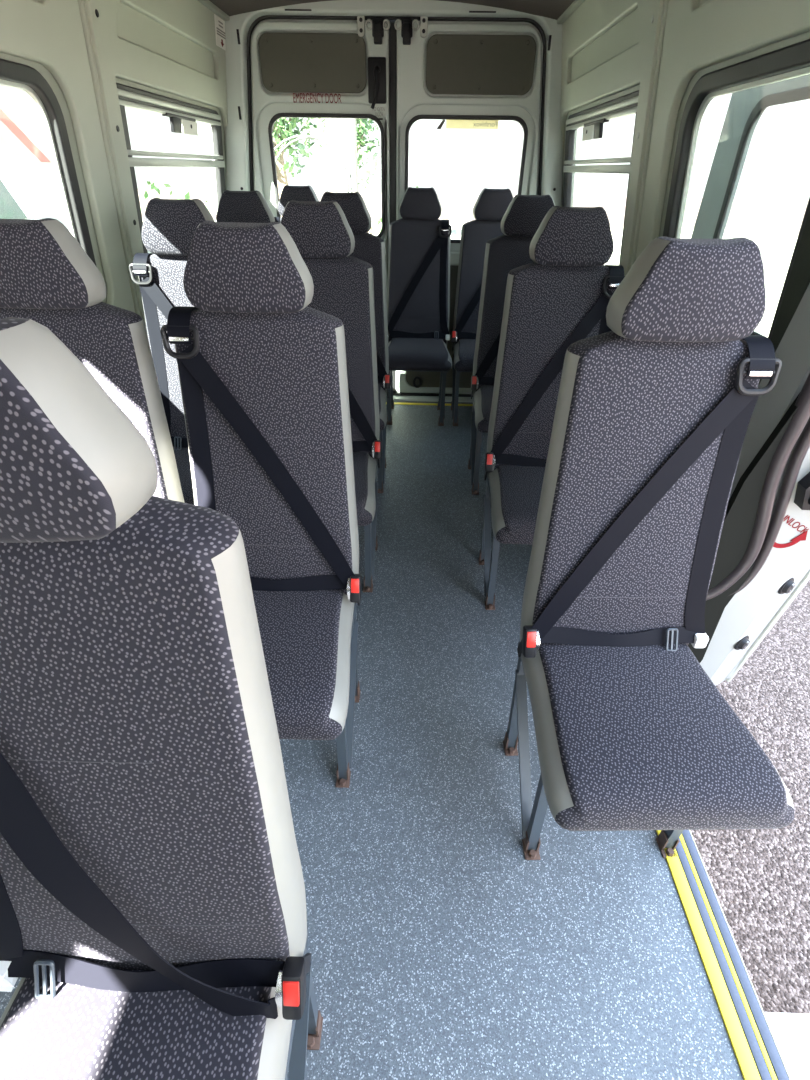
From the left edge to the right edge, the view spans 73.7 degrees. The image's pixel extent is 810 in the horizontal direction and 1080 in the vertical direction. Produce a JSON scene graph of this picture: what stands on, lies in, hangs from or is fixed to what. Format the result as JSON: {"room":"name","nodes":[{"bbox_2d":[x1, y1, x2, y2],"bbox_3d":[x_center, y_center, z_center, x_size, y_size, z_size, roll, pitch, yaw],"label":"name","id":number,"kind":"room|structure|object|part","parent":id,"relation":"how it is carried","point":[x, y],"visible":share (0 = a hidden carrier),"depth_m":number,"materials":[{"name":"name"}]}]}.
{"room":"vehicle interior","nodes":[
{"label":"vehicle interior","id":0,"kind":"room"},
{"bbox_2d":[0,0,227,335],"bbox_3d":[-1.196,-0.437,1.288,0.342,2.075,5.838,1,35,1],"label":"wall","id":1,"kind":"structure","parent":0,"point":[82,49],"depth_m":1.98,"materials":[{"name":"plastic"}]},
{"bbox_2d":[0,58,96,266],"bbox_3d":[-1.152,-0.837,1.404,0.122,0.700,1.206,1,35,1],"label":"window","id":2,"kind":"structure","parent":1,"relation":"in","point":[26,78],"depth_m":1.73,"materials":[{"name":"black rubber"}]},
{"bbox_2d":[116,83,225,252],"bbox_3d":[-1.107,-1.728,2.712,0.132,0.750,1.365,1,35,1],"label":"window","id":3,"kind":"structure","parent":1,"relation":"in","point":[184,117],"depth_m":2.45,"materials":[{"name":"white metal"}]},
{"bbox_3d":[-1.068,-1.910,2.557,0.056,0.237,1.278,1,35,1],"label":"rail","id":4,"kind":"part","parent":3,"relation":"part of","materials":[{"name":"silver metal"}]},
{"bbox_3d":[-1.046,-2.003,2.624,0.014,0.055,0.205,1,35,1],"label":"catch plate","id":5,"kind":"part","parent":3,"relation":"part of","materials":[{"name":"white"}]},
{"bbox_2d":[197,0,229,20],"bbox_3d":[-1.011,-1.210,0.608,0.032,0.020,5.601,1,35,1],"label":"trim","id":6,"kind":"structure","parent":1,"relation":"attached to","point":[206,3],"depth_m":2.66,"materials":[{"name":"grey plastic"}]},
{"bbox_2d":[214,14,225,50],"bbox_3d":[-0.963,-2.652,2.828,0.018,0.115,0.202,1,35,1],"label":"notice","id":7,"kind":"object","parent":1,"relation":"attached to","point":[219,23],"visible":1,"depth_m":2.81,"materials":[{"name":"white paper"}]},
{"bbox_2d":[217,20,225,39],"bbox_3d":[-0.959,-2.664,2.820,0.008,0.057,0.163,1,35,1],"label":"print","id":8,"kind":"object","parent":7,"relation":"attached to","point":[220,23],"depth_m":2.81,"materials":[{"name":"grey paper"}]},
{"bbox_2d":[0,404,743,1079],"bbox_3d":[-0.145,0.498,1.816,2.360,0.040,5.620,1,35,1],"label":"floor","id":9,"kind":"structure","parent":0,"point":[439,951],"depth_m":1.32,"materials":[{"name":"plastic"}]},
{"bbox_2d":[0,218,184,502],"bbox_3d":[-0.784,0.037,1.262,0.442,1.333,0.599,1,35,1],"label":"passenger seat","id":10,"kind":"object","parent":9,"relation":"on","point":[47,278],"visible":0.25,"depth_m":1.16,"materials":[{"name":"fabric"}]},
{"bbox_3d":[-0.777,-0.175,1.341,0.392,0.763,0.184,1,35,1],"label":"backrest","id":11,"kind":"part","parent":10,"relation":"part of","materials":[{"name":"fabric"}]},
{"bbox_2d":[0,317,322,1079],"bbox_3d":[-0.355,0.520,0.569,0.442,1.333,0.599,1,35,1],"label":"passenger seat","id":12,"kind":"object","parent":9,"relation":"on","point":[153,911],"visible":1,"depth_m":0.57,"materials":[{"name":"fabric"}]},
{"bbox_2d":[0,969,271,1079],"bbox_3d":[-0.360,0.733,0.626,0.425,0.103,0.451,1,35,1],"label":"seat cushion","id":13,"kind":"object","parent":12,"relation":"on","point":[76,1027],"depth_m":0.69,"materials":[{"name":"fabric"}]},
{"bbox_3d":[-0.349,0.308,0.648,0.392,0.763,0.184,1,35,1],"label":"backrest","id":14,"kind":"part","parent":12,"relation":"part of","materials":[{"name":"fabric"}]},
{"bbox_2d":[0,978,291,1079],"bbox_3d":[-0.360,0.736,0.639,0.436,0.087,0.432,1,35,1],"label":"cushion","id":15,"kind":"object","parent":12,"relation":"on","point":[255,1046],"depth_m":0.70,"materials":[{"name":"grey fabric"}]},
{"bbox_3d":[-0.359,0.753,0.707,0.392,0.022,0.440,1,35,1],"label":"seat frame","id":16,"kind":"part","parent":12,"relation":"part of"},
{"bbox_3d":[-0.178,0.806,0.966,0.032,0.409,0.026,1,35,1],"label":"leg","id":17,"kind":"part","parent":12,"relation":"part of","materials":[{"name":"grey metal"}]},
{"bbox_3d":[-0.185,0.962,1.062,0.038,0.050,0.050,1,35,1],"label":"foot plate","id":18,"kind":"part","parent":12,"relation":"part of","materials":[{"name":"brown metal"}]},
{"bbox_2d":[129,198,214,504],"bbox_3d":[-0.763,-0.442,1.959,0.442,1.333,0.599,1,35,1],"label":"passenger seat","id":19,"kind":"object","parent":9,"relation":"on","point":[169,226],"visible":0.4,"depth_m":1.87,"materials":[{"name":"fabric"}]},
{"bbox_3d":[-0.756,-0.654,2.038,0.392,0.763,0.184,1,35,1],"label":"backrest","id":20,"kind":"part","parent":19,"relation":"part of","materials":[{"name":"fabric"}]},
{"bbox_2d":[173,447,194,504],"bbox_3d":[-0.767,-0.229,2.016,0.425,0.103,0.451,1,35,1],"label":"seat cushion","id":21,"kind":"object","parent":19,"relation":"on","point":[182,458],"depth_m":1.95,"materials":[{"name":"fabric"}]},
{"bbox_2d":[216,190,274,222],"bbox_3d":[-0.746,-0.892,2.614,0.442,1.333,0.599,1,35,1],"label":"passenger seat","id":22,"kind":"object","parent":9,"relation":"on","point":[234,206],"visible":0.09,"depth_m":2.41,"materials":[{"name":"fabric"}]},
{"bbox_2d":[161,220,360,787],"bbox_3d":[-0.336,0.048,1.255,0.442,1.333,0.599,1,35,1],"label":"passenger seat","id":23,"kind":"object","parent":9,"relation":"on","point":[263,378],"visible":0.76,"depth_m":1.23,"materials":[{"name":"fabric"}]},
{"bbox_3d":[-0.330,-0.164,1.334,0.392,0.763,0.184,1,35,1],"label":"backrest","id":24,"kind":"part","parent":23,"relation":"part of","materials":[{"name":"fabric"}]},
{"bbox_2d":[252,589,342,739],"bbox_3d":[-0.341,0.262,1.312,0.425,0.103,0.451,1,35,1],"label":"seat cushion","id":25,"kind":"object","parent":23,"relation":"on","point":[301,630],"depth_m":1.23,"materials":[{"name":"fabric"}]},
{"bbox_2d":[329,593,354,730],"bbox_3d":[-0.340,0.265,1.325,0.436,0.087,0.432,1,35,1],"label":"cushion","id":26,"kind":"object","parent":23,"relation":"on","point":[341,606],"depth_m":1.26,"materials":[{"name":"grey fabric"}]},
{"bbox_3d":[-0.167,0.500,1.411,0.032,0.409,0.026,1,35,1],"label":"leg","id":27,"kind":"part","parent":23,"relation":"part of","materials":[{"name":"grey metal"}]},
{"bbox_3d":[-0.173,0.655,1.508,0.038,0.050,0.050,1,35,1],"label":"foot plate","id":28,"kind":"part","parent":23,"relation":"part of","materials":[{"name":"metal"}]},
{"bbox_3d":[-0.340,0.282,1.393,0.392,0.022,0.440,1,35,1],"label":"seat frame","id":29,"kind":"part","parent":23,"relation":"part of","materials":[{"name":"grey metal"}]},
{"bbox_3d":[-0.159,0.334,1.653,0.032,0.409,0.026,1,35,1],"label":"leg","id":30,"kind":"part","parent":23,"relation":"part of","materials":[{"name":"grey metal"}]},
{"bbox_3d":[-0.166,0.490,1.748,0.038,0.050,0.050,1,35,1],"label":"foot plate","id":31,"kind":"part","parent":23,"relation":"part of","materials":[{"name":"brown metal"}]},
{"bbox_2d":[274,185,318,222],"bbox_3d":[-0.648,-1.425,3.391,0.442,1.333,0.599,1,35,1],"label":"passenger seat","id":32,"kind":"object","parent":9,"relation":"on","point":[297,193],"visible":0.18,"depth_m":3.18,"materials":[{"name":"fabric"}]},
{"bbox_2d":[280,200,381,591],"bbox_3d":[-0.313,-0.428,1.948,0.442,1.333,0.599,1,35,1],"label":"passenger seat","id":33,"kind":"object","parent":9,"relation":"on","point":[321,232],"visible":0.41,"depth_m":1.89,"materials":[{"name":"fabric"}]},
{"bbox_3d":[-0.307,-0.640,2.028,0.392,0.763,0.184,1,35,1],"label":"backrest","id":34,"kind":"part","parent":33,"relation":"part of","materials":[{"name":"fabric"}]},
{"bbox_2d":[353,451,371,525],"bbox_3d":[-0.318,-0.215,2.006,0.425,0.103,0.451,1,35,1],"label":"seat cushion","id":35,"kind":"object","parent":33,"relation":"on","point":[362,460],"depth_m":1.91,"materials":[{"name":"fabric"}]},
{"bbox_3d":[-0.144,0.023,2.105,0.032,0.409,0.026,1,35,1],"label":"leg","id":36,"kind":"part","parent":33,"relation":"part of","materials":[{"name":"grey metal"}]},
{"bbox_3d":[-0.151,0.178,2.202,0.038,0.050,0.050,1,35,1],"label":"foot plate","id":37,"kind":"part","parent":33,"relation":"part of","materials":[{"name":"metal"}]},
{"bbox_2d":[365,455,375,520],"bbox_3d":[-0.318,-0.212,2.019,0.436,0.087,0.432,1,35,1],"label":"cushion","id":38,"kind":"object","parent":33,"relation":"on","point":[370,460],"depth_m":1.93,"materials":[{"name":"grey fabric"}]},
{"bbox_3d":[-0.136,-0.143,2.346,0.032,0.409,0.026,1,35,1],"label":"leg","id":39,"kind":"part","parent":33,"relation":"part of","materials":[{"name":"grey metal"}]},
{"bbox_2d":[320,191,389,492],"bbox_3d":[-0.297,-0.889,2.619,0.442,1.333,0.599,1,35,1],"label":"passenger seat","id":40,"kind":"object","parent":9,"relation":"on","point":[369,248],"visible":0.31,"depth_m":2.56,"materials":[{"name":"fabric"}]},
{"bbox_3d":[-0.291,-1.102,2.699,0.392,0.763,0.184,1,35,1],"label":"backrest","id":41,"kind":"part","parent":40,"relation":"part of","materials":[{"name":"fabric"}]},
{"bbox_3d":[-0.128,-0.438,2.776,0.032,0.409,0.026,1,35,1],"label":"leg","id":42,"kind":"part","parent":40,"relation":"part of","materials":[{"name":"grey metal"}]},
{"bbox_2d":[378,384,384,430],"bbox_3d":[-0.302,-0.676,2.676,0.425,0.103,0.451,1,35,1],"label":"seat cushion","id":43,"kind":"object","parent":40,"relation":"on","point":[381,387],"depth_m":2.60,"materials":[{"name":"fabric"}]},
{"bbox_2d":[380,387,386,427],"bbox_3d":[-0.302,-0.673,2.690,0.436,0.087,0.432,1,35,1],"label":"cushion","id":44,"kind":"object","parent":40,"relation":"on","point":[383,390],"depth_m":2.59,"materials":[{"name":"grey fabric"}]},
{"bbox_2d":[386,187,451,425],"bbox_3d":[0.079,-1.407,3.380,0.439,1.333,0.599,1,35,1],"label":"passenger seat","id":45,"kind":"object","parent":9,"relation":"on","point":[418,283],"visible":0.9,"depth_m":3.37,"materials":[{"name":"fabric"}]},
{"bbox_3d":[-0.106,-0.965,3.542,0.032,0.409,0.026,1,35,1],"label":"leg","id":46,"kind":"part","parent":45,"relation":"part of","materials":[{"name":"grey metal"}]},
{"bbox_3d":[-0.098,-1.130,3.783,0.032,0.409,0.026,1,35,1],"label":"leg","id":47,"kind":"part","parent":45,"relation":"part of","materials":[{"name":"grey metal"}]},
{"bbox_3d":[0.077,-1.174,3.518,0.392,0.022,0.440,1,35,1],"label":"seat frame","id":48,"kind":"part","parent":45,"relation":"part of","materials":[{"name":"black metal"}]},
{"bbox_3d":[0.087,-1.619,3.459,0.392,0.763,0.184,1,35,1],"label":"backrest","id":49,"kind":"part","parent":45,"relation":"part of","materials":[{"name":"fabric"}]},
{"bbox_2d":[388,338,451,370],"bbox_3d":[0.076,-1.194,3.437,0.425,0.103,0.451,1,35,1],"label":"seat cushion","id":50,"kind":"object","parent":45,"relation":"on","point":[405,354],"depth_m":3.27,"materials":[{"name":"fabric"}]},
{"bbox_2d":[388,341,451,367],"bbox_3d":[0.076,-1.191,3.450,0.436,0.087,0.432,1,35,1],"label":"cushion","id":51,"kind":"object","parent":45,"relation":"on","point":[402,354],"depth_m":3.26,"materials":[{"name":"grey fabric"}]},
{"bbox_3d":[0.258,-1.121,3.778,0.032,0.409,0.026,1,35,1],"label":"leg","id":52,"kind":"part","parent":45,"relation":"part of","materials":[{"name":"grey metal"}]},
{"bbox_3d":[0.250,-0.956,3.536,0.032,0.409,0.026,1,35,1],"label":"leg","id":53,"kind":"part","parent":45,"relation":"part of","materials":[{"name":"grey metal"}]},
{"bbox_2d":[451,188,512,425],"bbox_3d":[0.524,-1.396,3.373,0.439,1.333,0.599,1,35,1],"label":"passenger seat","id":54,"kind":"object","parent":9,"relation":"on","point":[491,205],"visible":0.51,"depth_m":3.35,"materials":[{"name":"fabric"}]},
{"bbox_2d":[453,342,458,368],"bbox_3d":[0.521,-1.180,3.444,0.436,0.087,0.432,1,35,1],"label":"cushion","id":55,"kind":"object","parent":54,"relation":"on","point":[455,344],"depth_m":3.33,"materials":[{"name":"grey fabric"}]},
{"bbox_3d":[0.339,-0.953,3.535,0.032,0.409,0.026,1,35,1],"label":"leg","id":56,"kind":"part","parent":54,"relation":"part of","materials":[{"name":"grey metal"}]},
{"bbox_2d":[455,339,475,371],"bbox_3d":[0.521,-1.183,3.430,0.425,0.103,0.451,1,35,1],"label":"seat cushion","id":57,"kind":"object","parent":54,"relation":"on","point":[464,348],"depth_m":3.28,"materials":[{"name":"fabric"}]},
{"bbox_3d":[0.532,-1.608,3.452,0.392,0.763,0.184,1,35,1],"label":"backrest","id":58,"kind":"part","parent":54,"relation":"part of","materials":[{"name":"fabric"}]},
{"bbox_2d":[468,194,554,494],"bbox_3d":[0.559,-0.873,2.613,0.439,1.333,0.599,1,35,1],"label":"passenger seat","id":59,"kind":"object","parent":9,"relation":"on","point":[524,214],"visible":0.43,"depth_m":2.58,"materials":[{"name":"fabric"}]},
{"bbox_3d":[0.382,-0.596,3.017,0.032,0.409,0.026,1,35,1],"label":"leg","id":60,"kind":"part","parent":59,"relation":"part of","materials":[{"name":"grey metal"}]},
{"bbox_3d":[0.375,-0.275,2.872,0.038,0.050,0.050,1,35,1],"label":"foot plate","id":61,"kind":"part","parent":59,"relation":"part of","materials":[{"name":"brown metal"}]},
{"bbox_3d":[0.374,-0.430,2.775,0.032,0.409,0.026,1,35,1],"label":"leg","id":62,"kind":"part","parent":59,"relation":"part of","materials":[{"name":"grey metal"}]},
{"bbox_2d":[474,389,483,429],"bbox_3d":[0.556,-0.657,2.684,0.436,0.087,0.432,1,35,1],"label":"cushion","id":63,"kind":"object","parent":59,"relation":"on","point":[478,393],"depth_m":2.59,"materials":[{"name":"grey fabric"}]},
{"bbox_2d":[477,385,493,432],"bbox_3d":[0.556,-0.660,2.671,0.425,0.103,0.451,1,35,1],"label":"seat cushion","id":64,"kind":"object","parent":59,"relation":"on","point":[484,392],"depth_m":2.57,"materials":[{"name":"fabric"}]},
{"bbox_3d":[0.567,-1.085,2.693,0.392,0.763,0.184,1,35,1],"label":"backrest","id":65,"kind":"part","parent":59,"relation":"part of","materials":[{"name":"fabric"}]},
{"bbox_2d":[478,206,624,609],"bbox_3d":[0.519,-0.358,1.864,0.439,1.333,0.599,1,35,1],"label":"passenger seat","id":66,"kind":"object","parent":9,"relation":"on","point":[555,301],"visible":0.58,"depth_m":1.83,"materials":[{"name":"fabric"}]},
{"bbox_3d":[0.344,0.075,2.363,0.038,0.050,0.050,1,35,1],"label":"foot plate","id":67,"kind":"part","parent":66,"relation":"part of","materials":[{"name":"brown metal"}]},
{"bbox_3d":[0.342,-0.081,2.267,0.032,0.409,0.026,1,35,1],"label":"leg","id":68,"kind":"part","parent":66,"relation":"part of","materials":[{"name":"grey metal"}]},
{"bbox_3d":[0.517,-0.125,2.002,0.392,0.022,0.440,1,35,1],"label":"seat frame","id":69,"kind":"part","parent":66,"relation":"part of","materials":[{"name":"grey metal"}]},
{"bbox_3d":[0.336,0.240,2.123,0.038,0.050,0.050,1,35,1],"label":"foot plate","id":70,"kind":"part","parent":66,"relation":"part of","materials":[{"name":"metal"}]},
{"bbox_3d":[0.334,0.085,2.026,0.032,0.409,0.026,1,35,1],"label":"leg","id":71,"kind":"part","parent":66,"relation":"part of","materials":[{"name":"grey metal"}]},
{"bbox_2d":[488,469,504,539],"bbox_3d":[0.517,-0.142,1.935,0.436,0.087,0.432,1,35,1],"label":"cushion","id":72,"kind":"object","parent":66,"relation":"on","point":[496,477],"depth_m":1.88,"materials":[{"name":"grey fabric"}]},
{"bbox_2d":[496,465,544,544],"bbox_3d":[0.516,-0.145,1.921,0.425,0.103,0.451,1,35,1],"label":"seat cushion","id":73,"kind":"object","parent":66,"relation":"on","point":[518,487],"depth_m":1.82,"materials":[{"name":"fabric"}]},
{"bbox_3d":[0.527,-0.570,1.943,0.392,0.763,0.184,1,35,1],"label":"backrest","id":74,"kind":"part","parent":66,"relation":"part of","materials":[{"name":"fabric"}]},
{"bbox_2d":[503,236,794,859],"bbox_3d":[0.499,0.164,1.105,0.458,1.333,0.599,0,35,-1],"label":"passenger seat","id":75,"kind":"object","parent":9,"relation":"on","point":[654,411],"visible":1,"depth_m":1.07,"materials":[{"name":"fabric"}]},
{"bbox_3d":[0.315,0.602,1.597,0.038,0.050,0.050,0,35,-1],"label":"foot plate","id":76,"kind":"part","parent":75,"relation":"part of","materials":[{"name":"metal"}]},
{"bbox_3d":[0.313,0.445,1.501,0.032,0.409,0.026,0,35,-1],"label":"leg","id":77,"kind":"part","parent":75,"relation":"part of","materials":[{"name":"grey metal"}]},
{"bbox_3d":[0.320,0.766,1.357,0.038,0.050,0.050,0,35,-1],"label":"foot plate","id":78,"kind":"part","parent":75,"relation":"part of","materials":[{"name":"brown metal"}]},
{"bbox_3d":[0.318,0.611,1.260,0.032,0.409,0.026,0,35,-1],"label":"leg","id":79,"kind":"part","parent":75,"relation":"part of","materials":[{"name":"grey metal"}]},
{"bbox_3d":[0.497,-0.048,1.184,0.392,0.763,0.184,0,35,-1],"label":"backrest","id":80,"kind":"part","parent":75,"relation":"part of","materials":[{"name":"fabric"}]},
{"bbox_2d":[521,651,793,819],"bbox_3d":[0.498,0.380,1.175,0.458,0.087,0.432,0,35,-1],"label":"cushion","id":81,"kind":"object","parent":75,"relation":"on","point":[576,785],"depth_m":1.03,"materials":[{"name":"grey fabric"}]},
{"bbox_2d":[539,643,794,830],"bbox_3d":[0.498,0.377,1.162,0.446,0.103,0.451,0,35,-1],"label":"seat cushion","id":82,"kind":"object","parent":75,"relation":"on","point":[633,736],"depth_m":1.04,"materials":[{"name":"fabric"}]},
{"bbox_3d":[0.668,0.766,1.365,0.038,0.050,0.050,0,35,-1],"label":"foot plate","id":83,"kind":"part","parent":75,"relation":"part of","materials":[{"name":"brown metal"}]},
{"bbox_3d":[0.674,0.611,1.268,0.032,0.409,0.026,0,35,-1],"label":"leg","id":84,"kind":"part","parent":75,"relation":"part of","materials":[{"name":"grey metal"}]},
{"bbox_2d":[209,0,574,19],"bbox_3d":[-0.141,-1.224,0.535,1.840,0.135,5.540,1,35,1],"label":"ceiling","id":85,"kind":"structure","parent":0,"point":[553,9],"depth_m":2.72,"materials":[{"name":"white plastic"}]},
{"bbox_2d":[225,0,562,401],"bbox_3d":[-0.073,-1.952,3.422,2.447,2.220,0.117,1,35,1],"label":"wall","id":86,"kind":"structure","parent":0,"point":[239,29],"depth_m":2.93,"materials":[{"name":"grey metal"}]},
{"bbox_2d":[250,16,389,297],"bbox_3d":[-0.604,-1.952,3.473,1.030,2.110,0.120,1,35,1],"label":"door","id":87,"kind":"structure","parent":86,"relation":"in","point":[300,68],"depth_m":3.04,"materials":[{"name":"white paint"}]},
{"bbox_3d":[-0.510,-2.651,3.004,0.590,0.250,0.016,1,35,1],"label":"dark panel","id":88,"kind":"part","parent":87,"relation":"part of","materials":[{"name":"grey plastic"}]},
{"bbox_3d":[-0.235,-2.760,2.897,0.040,0.093,0.018,1,35,1],"label":"strike plate","id":89,"kind":"part","parent":87,"relation":"part of","materials":[{"name":"silver metal"}]},
{"bbox_3d":[-0.165,-2.534,3.019,0.058,0.201,0.054,1,35,1],"label":"lever","id":90,"kind":"part","parent":87,"relation":"part of","materials":[{"name":"black plastic"}]},
{"bbox_3d":[-0.156,-2.571,3.023,0.102,0.200,0.020,1,35,1],"label":"handle","id":91,"kind":"part","parent":87,"relation":"part of","materials":[{"name":"black plastic"}]},
{"bbox_2d":[389,20,396,392],"bbox_3d":[-0.078,-1.956,3.499,0.100,2.100,0.060,1,35,1],"label":"door frame","id":92,"kind":"structure","parent":86,"relation":"attached to","point":[392,31],"depth_m":3.13,"materials":[{"name":"grey metal"}]},
{"bbox_2d":[386,401,472,405],"bbox_3d":[-0.085,-1.027,3.995,2.045,0.006,0.120,1,35,1],"label":"trim","id":93,"kind":"structure","parent":86,"relation":"attached to","point":[395,402],"depth_m":3.96,"materials":[{"name":"yellow plastic"}]},
{"bbox_2d":[394,16,542,393],"bbox_3d":[0.455,-1.931,3.465,1.047,2.110,0.100,1,35,1],"label":"door","id":94,"kind":"structure","parent":86,"relation":"in","point":[447,70],"depth_m":3.04,"materials":[{"name":"white paint"}]},
{"bbox_3d":[0.091,-1.164,3.982,0.066,0.085,0.018,1,35,1],"label":"ring pull","id":95,"kind":"part","parent":94,"relation":"part of","materials":[{"name":"black plastic"}]},
{"bbox_3d":[0.101,-2.752,2.892,0.040,0.093,0.018,1,35,1],"label":"strike plate","id":96,"kind":"part","parent":94,"relation":"part of","materials":[{"name":"silver metal"}]},
{"bbox_3d":[0.403,-1.472,3.788,0.795,0.825,0.014,1,35,1],"label":"panel","id":97,"kind":"part","parent":94,"relation":"part of","materials":[{"name":"grey metal"}]},
{"bbox_2d":[437,119,498,128],"bbox_3d":[0.365,-2.429,3.155,0.360,0.049,0.003,1,35,1],"label":"window sticker","id":98,"kind":"object","parent":94,"relation":"attached to","point":[450,124],"visible":1,"depth_m":3.15,"materials":[{"name":"beige"}]},
{"bbox_3d":[0.416,-2.627,2.990,0.597,0.250,0.016,1,35,1],"label":"dark panel","id":99,"kind":"part","parent":94,"relation":"part of","materials":[{"name":"grey plastic"}]},
{"bbox_2d":[560,0,809,385],"bbox_3d":[0.920,-0.384,1.255,0.381,2.075,5.838,1,35,1],"label":"wall","id":100,"kind":"structure","parent":0,"point":[612,49],"depth_m":1.80,"materials":[{"name":"plastic"}]},
{"bbox_2d":[557,0,584,23],"bbox_3d":[0.734,-1.166,0.581,0.032,0.020,5.601,1,35,1],"label":"trim","id":101,"kind":"structure","parent":100,"relation":"attached to","point":[569,11],"depth_m":2.61,"materials":[{"name":"grey plastic"}]},
{"bbox_2d":[562,90,638,264],"bbox_3d":[0.935,-1.676,2.680,0.144,0.750,1.365,1,35,1],"label":"window","id":102,"kind":"structure","parent":100,"relation":"in","point":[592,120],"depth_m":2.49,"materials":[{"name":"white metal"}]},
{"bbox_3d":[0.880,-1.955,2.594,0.015,0.055,0.205,1,35,1],"label":"catch plate","id":103,"kind":"part","parent":102,"relation":"part of","materials":[{"name":"white"}]},
{"bbox_3d":[0.896,-1.861,2.527,0.060,0.237,1.278,1,35,1],"label":"rail","id":104,"kind":"part","parent":102,"relation":"part of","materials":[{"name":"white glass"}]},
{"bbox_2d":[656,830,790,1079],"bbox_3d":[0.794,1.450,0.764,0.333,0.407,2.860,1,35,1],"label":"trim","id":105,"kind":"structure","parent":100,"relation":"attached to","point":[756,1050],"depth_m":1.16,"materials":[{"name":"yellow plastic"},{"name":"rubber"},{"name":"aluminium"}]},
{"bbox_2d":[663,39,809,339],"bbox_3d":[0.899,-0.876,1.504,0.135,0.700,0.886,1,35,1],"label":"window","id":106,"kind":"structure","parent":100,"relation":"in","point":[792,61],"depth_m":1.46,"materials":[{"name":"black rubber"}]},
{"bbox_2d":[688,393,809,662],"bbox_3d":[0.920,-0.198,1.334,0.313,2.080,0.144,-20,40,-27],"label":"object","id":107,"kind":"structure","parent":100,"relation":"attached to","point":[742,507],"depth_m":1.36,"materials":[{"name":"plastic"}]},
{"bbox_2d":[691,74,809,685],"bbox_3d":[1.034,-0.597,1.785,0.382,2.071,1.706,1,35,1],"label":"door","id":108,"kind":"structure","parent":100,"relation":"in","point":[752,612],"depth_m":1.60,"materials":[{"name":"grey paint"}]},
{"bbox_2d":[706,373,809,599],"bbox_3d":[0.872,-0.224,1.199,0.204,1.130,0.210,1,35,1],"label":"trim","id":109,"kind":"structure","parent":100,"relation":"attached to","point":[764,534],"depth_m":1.28,"materials":[{"name":"plastic"}]},
{"bbox_3d":[0.915,-0.245,1.438,0.337,1.640,0.066,-20,40,-27],"label":"dark pillar trim","id":110,"kind":"part","parent":100,"relation":"part of","materials":[{"name":"grey"}]},
{"bbox_2d":[764,1012,809,1079],"bbox_3d":[0.938,1.544,0.900,0.455,0.202,1.125,1,35,1],"label":"step","id":111,"kind":"structure","parent":100,"relation":"attached to","point":[790,1031],"depth_m":1.27,"materials":[{"name":"white paint"}]},
{"label":"outside","id":112,"kind":"structure","parent":0,"visible":0},
{"bbox_2d":[142,218,797,336],"bbox_3d":[0.398,-7.300,13.906,28.000,0.019,20.800,1,35,1],"label":"ground","id":113,"kind":"structure","parent":112,"point":[776,247],"depth_m":15.88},
{"bbox_2d":[0,170,38,218],"bbox_3d":[-5.270,-2.392,4.689,1.980,2.236,4.950,1,35,1],"label":"van","id":114,"kind":"object","parent":113,"relation":"on","point":[12,205],"visible":0.08,"depth_m":5.92,"materials":[{"name":"white paint"}]},
{"bbox_3d":[-4.320,-3.625,5.570,0.001,0.600,1.050,1,35,1],"label":"glass","id":115,"kind":"part","parent":114,"relation":"part of","materials":[{"name":"clear glass"}]},
{"bbox_2d":[0,85,68,229],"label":"window","id":116,"kind":"structure","parent":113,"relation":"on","point":[26,161],"depth_m":12.23,"materials":[{"name":"glass"}]},
{"bbox_2d":[141,181,210,212],"bbox_3d":[-3.161,-4.082,7.686,1.110,1.695,1.045,1,35,1],"label":"shrub","id":117,"kind":"object","parent":113,"relation":"on","point":[153,186],"visible":0.09,"depth_m":7.43,"materials":[{"name":"green plant"}]},
{"bbox_2d":[273,118,316,216],"bbox_3d":[-2.624,-7.933,10.976,1.998,4.330,1.943,1,35,1],"label":"tree","id":118,"kind":"object","parent":113,"relation":"on","point":[281,167],"visible":0.12,"depth_m":10.86,"materials":[{"name":"green plant"}]},
{"bbox_2d":[274,134,352,191],"bbox_3d":[-1.488,-5.126,8.725,1.272,2.266,0.532,1,35,1],"label":"arch","id":119,"kind":"object","parent":113,"relation":"on","point":[303,136],"visible":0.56,"depth_m":8.19,"materials":[{"name":"grey"}]},
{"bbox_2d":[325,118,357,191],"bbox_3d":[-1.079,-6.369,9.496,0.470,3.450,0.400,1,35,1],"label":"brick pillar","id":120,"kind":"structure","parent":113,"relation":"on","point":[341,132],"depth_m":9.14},
{"bbox_2d":[314,118,380,189],"bbox_3d":[-1.587,-10.763,15.076,1.888,4.374,1.855,1,35,1],"label":"tree","id":121,"kind":"object","parent":113,"relation":"on","point":[363,124],"visible":0.11,"depth_m":14.91,"materials":[{"name":"green plant"}]},
{"bbox_2d":[368,185,417,233],"bbox_3d":[-0.319,-4.046,7.690,1.061,1.702,1.244,-29,44,-36],"label":"shrub","id":122,"kind":"object","parent":113,"relation":"on","point":[380,219],"visible":0.04,"depth_m":7.44,"materials":[{"name":"green plant"}]},
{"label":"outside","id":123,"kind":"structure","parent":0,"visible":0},
{"bbox_2d":[138,189,809,1013],"bbox_3d":[-0.022,1.542,1.061,120.000,0.001,120.000,1,35,1],"label":"ground","id":124,"kind":"structure","parent":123,"point":[760,878],"depth_m":2.01,"materials":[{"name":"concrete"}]}
]}

